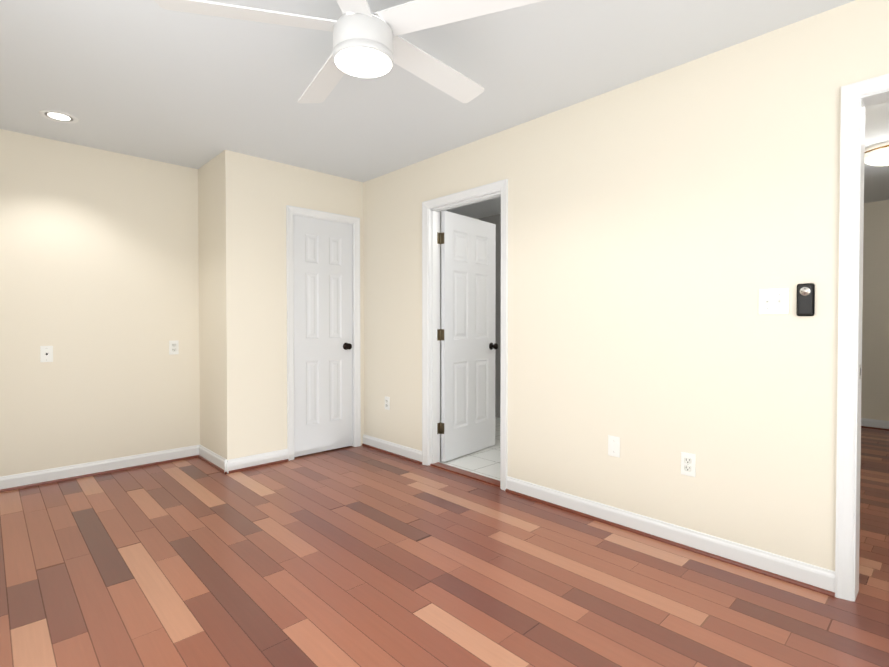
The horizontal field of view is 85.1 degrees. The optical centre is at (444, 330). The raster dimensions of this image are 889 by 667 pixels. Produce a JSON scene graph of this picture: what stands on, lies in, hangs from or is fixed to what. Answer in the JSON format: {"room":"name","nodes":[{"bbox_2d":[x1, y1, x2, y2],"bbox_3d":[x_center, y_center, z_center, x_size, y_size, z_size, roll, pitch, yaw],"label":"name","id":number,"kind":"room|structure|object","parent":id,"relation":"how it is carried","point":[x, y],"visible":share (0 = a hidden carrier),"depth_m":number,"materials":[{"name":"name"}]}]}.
{"room":"empty bedroom","nodes":[
{"label":"empty bedroom","id":0,"kind":"room"},
{"bbox_2d":[0,129,199,476],"bbox_3d":[-2.337,-0.144,3.967,3.282,2.440,0.120,-1,1,-44],"label":"wall","id":1,"kind":"structure","parent":0,"point":[99,270],"depth_m":3.62,"materials":[{"name":"beige paint"}]},
{"bbox_2d":[40,346,52,361],"bbox_3d":[-2.812,0.167,3.426,0.070,0.115,0.016,-1,1,-44],"label":"outlet plate","id":2,"kind":"object","parent":1,"relation":"attached to","point":[46,353],"visible":1,"depth_m":3.43,"materials":[{"name":"white plastic"}]},
{"bbox_2d":[0,445,199,491],"bbox_3d":[-2.734,1.033,3.507,1.809,0.100,0.024,-1,1,-44],"label":"baseboard","id":3,"kind":"structure","parent":1,"relation":"attached to","point":[38,478],"depth_m":3.62,"materials":[{"name":"white wood"}]},
{"bbox_2d":[169,340,178,354],"bbox_3d":[-2.226,0.140,3.988,0.070,0.115,0.010,-1,1,-44],"label":"outlet","id":4,"kind":"object","parent":1,"relation":"attached to","point":[173,347],"visible":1,"depth_m":3.99,"materials":[{"name":"white plastic"}]},
{"bbox_2d":[198,154,221,455],"bbox_3d":[-1.865,-0.144,3.975,0.120,2.440,0.520,-1,1,-44],"label":"wall","id":5,"kind":"structure","parent":0,"point":[209,301],"depth_m":3.92,"materials":[{"name":"beige paint"}]},
{"bbox_2d":[198,445,228,473],"bbox_3d":[-1.867,1.028,3.891,0.024,0.100,0.664,-1,1,-44],"label":"baseboard","id":6,"kind":"structure","parent":5,"relation":"attached to","point":[212,458],"depth_m":3.86,"materials":[{"name":"white wood"}]},
{"bbox_2d":[220,150,363,459],"bbox_3d":[-1.241,-0.146,4.127,1.233,2.440,0.120,-1,1,-44],"label":"wall","id":7,"kind":"structure","parent":0,"point":[257,195],"depth_m":3.83,"materials":[{"name":"beige paint"}]},
{"bbox_2d":[224,449,288,473],"bbox_3d":[-1.473,1.029,3.825,0.503,0.100,0.024,-1,1,-44],"label":"baseboard","id":8,"kind":"structure","parent":7,"relation":"attached to","point":[256,461],"depth_m":3.82,"materials":[{"name":"white wood"}]},
{"bbox_2d":[293,215,352,456],"bbox_3d":[-1.066,0.044,4.261,0.578,2.031,0.169,-1,1,-44],"label":"closet door","id":9,"kind":"structure","parent":7,"relation":"in","point":[323,386],"depth_m":4.24,"materials":[{"name":"white wood"}]},
{"bbox_2d":[286,205,360,460],"bbox_3d":[-1.085,0.042,4.279,0.623,2.060,0.122,-1,1,-44],"label":"door frame","id":10,"kind":"structure","parent":7,"relation":"attached to","point":[352,306],"depth_m":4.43,"materials":[{"name":"white wood"}]},
{"bbox_2d":[0,428,888,666],"bbox_3d":[1.196,1.109,3.449,7.660,0.050,5.770,-1,1,-44],"label":"floor","id":11,"kind":"structure","parent":0,"point":[358,556],"depth_m":2.13,"materials":[{"name":"brown wood"}]},
{"bbox_2d":[430,462,499,486],"bbox_3d":[0.170,1.076,3.638,0.080,0.011,0.738,-1,1,-44],"label":"threshold","id":12,"kind":"object","parent":11,"relation":"on","point":[485,479],"visible":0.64,"depth_m":3.62,"materials":[{"name":"brown wood"}]},
{"bbox_2d":[0,0,888,217],"bbox_3d":[1.196,-1.405,3.412,7.660,0.100,5.770,-1,1,-44],"label":"ceiling","id":13,"kind":"structure","parent":0,"point":[150,79],"depth_m":2.54,"materials":[{"name":"white paint"}]},
{"bbox_2d":[39,110,77,122],"bbox_3d":[-2.432,-1.347,3.058,0.196,0.006,0.196,-1,1,-44],"label":"recessed light","id":14,"kind":"object","parent":13,"relation":"in","point":[58,116],"visible":1,"depth_m":3.05,"materials":[{"name":"white"}]},
{"bbox_2d":[154,0,544,102],"bbox_3d":[-0.292,-1.167,1.865,1.341,0.331,1.362,-1,1,-44],"label":"ceiling fan","id":15,"kind":"object","parent":13,"relation":"hanging from","point":[367,43],"visible":1,"depth_m":1.76,"materials":[{"name":"white plastic"}]},
{"bbox_2d":[864,145,888,165],"bbox_3d":[3.312,-1.285,3.599,0.348,0.146,0.348,-1,1,-44],"label":"light","id":16,"kind":"object","parent":13,"relation":"attached to","point":[878,156],"visible":0.81,"depth_m":3.57,"materials":[{"name":"white glass"}]},
{"bbox_2d":[440,211,478,420],"bbox_3d":[-0.339,-0.167,5.552,1.798,2.440,0.340,-1,1,-44],"label":"wall","id":17,"kind":"structure","parent":0,"point":[440,309],"depth_m":5.60,"materials":[{"name":"grey paint"}]},
{"bbox_2d":[440,417,499,480],"bbox_3d":[0.823,1.095,4.350,1.918,0.052,3.950,-1,1,-44],"label":"floor","id":18,"kind":"structure","parent":0,"point":[485,462],"depth_m":3.98,"materials":[{"name":"white tile"}]},
{"bbox_2d":[479,214,500,417],"bbox_3d":[0.800,-0.170,5.746,0.120,2.440,1.630,-1,1,-44],"label":"wall","id":19,"kind":"structure","parent":0,"point":[495,219],"depth_m":5.83,"materials":[{"name":"grey paint"}]},
{"bbox_2d":[363,0,888,570],"bbox_3d":[0.976,-0.126,2.780,0.120,2.440,5.130,-1,1,-44],"label":"wall","id":20,"kind":"structure","parent":0,"point":[728,183],"depth_m":2.48,"materials":[{"name":"beige paint"}]},
{"bbox_2d":[385,396,389,409],"bbox_3d":[-0.505,0.638,4.252,0.010,0.115,0.070,-1,1,-44],"label":"outlet","id":21,"kind":"object","parent":20,"relation":"attached to","point":[387,403],"visible":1,"depth_m":4.25,"materials":[{"name":"white plastic"}]},
{"bbox_2d":[362,434,421,464],"bbox_3d":[-0.469,1.023,4.210,0.024,0.100,0.850,-1,1,-44],"label":"baseboard","id":22,"kind":"structure","parent":20,"relation":"attached to","point":[401,451],"depth_m":4.18,"materials":[{"name":"white wood"}]},
{"bbox_2d":[422,179,507,490],"bbox_3d":[0.168,0.031,3.620,0.138,2.102,0.862,-1,1,-44],"label":"door frame","id":23,"kind":"structure","parent":20,"relation":"attached to","point":[502,185],"depth_m":3.84,"materials":[{"name":"white wood"}]},
{"bbox_2d":[437,210,497,461],"bbox_3d":[0.209,0.046,4.186,0.169,2.031,0.763,1,1,40],"label":"bathroom door","id":24,"kind":"structure","parent":20,"relation":"in","point":[469,346],"depth_m":4.14,"materials":[{"name":"white wood"}]},
{"bbox_2d":[608,435,619,457],"bbox_3d":[0.952,0.651,2.725,0.007,0.115,0.070,-1,1,-44],"label":"electrical outlet plate","id":25,"kind":"object","parent":20,"relation":"attached to","point":[614,446],"visible":1,"depth_m":2.72,"materials":[{"name":"white plastic"}]},
{"bbox_2d":[505,476,834,597],"bbox_3d":[1.021,1.046,2.646,0.024,0.100,1.747,-1,1,-44],"label":"baseboard","id":26,"kind":"structure","parent":20,"relation":"attached to","point":[801,574],"depth_m":2.43,"materials":[{"name":"white wood"}]},
{"bbox_2d":[681,452,695,476],"bbox_3d":[1.224,0.673,2.437,0.010,0.115,0.070,-1,1,-44],"label":"outlet","id":27,"kind":"object","parent":20,"relation":"attached to","point":[688,464],"visible":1,"depth_m":2.43,"materials":[{"name":"white plastic"}]},
{"bbox_2d":[758,288,788,313],"bbox_3d":[1.468,-0.130,2.164,0.018,0.115,0.116,-1,1,-44],"label":"toggle light switch","id":28,"kind":"object","parent":20,"relation":"attached to","point":[774,301],"visible":1,"depth_m":2.16,"materials":[{"name":"white plastic"}]},
{"bbox_2d":[796,283,814,315],"bbox_3d":[1.547,-0.132,2.077,0.023,0.140,0.062,-1,1,-44],"label":"remote","id":29,"kind":"object","parent":20,"relation":"attached to","point":[805,299],"visible":1,"depth_m":2.07,"materials":[{"name":"black plastic"}]},
{"bbox_2d":[835,74,888,601],"bbox_3d":[1.976,0.059,1.721,0.138,2.102,0.888,-1,1,-44],"label":"door frame","id":30,"kind":"structure","parent":20,"relation":"attached to","point":[852,94],"depth_m":1.98,"materials":[{"name":"white wood"}]},
{"bbox_2d":[861,200,888,420],"bbox_3d":[4.274,-0.169,5.665,0.120,2.440,3.520,-1,1,-44],"label":"wall","id":31,"kind":"structure","parent":0,"point":[875,365],"depth_m":5.20,"materials":[{"name":"beige paint"}]},
{"bbox_2d":[861,418,888,430],"bbox_3d":[4.264,1.002,5.589,0.024,0.100,3.400,-1,1,-44],"label":"baseboard","id":32,"kind":"structure","parent":31,"relation":"attached to","point":[875,424],"depth_m":5.21,"materials":[{"name":"white wood"}]}
]}

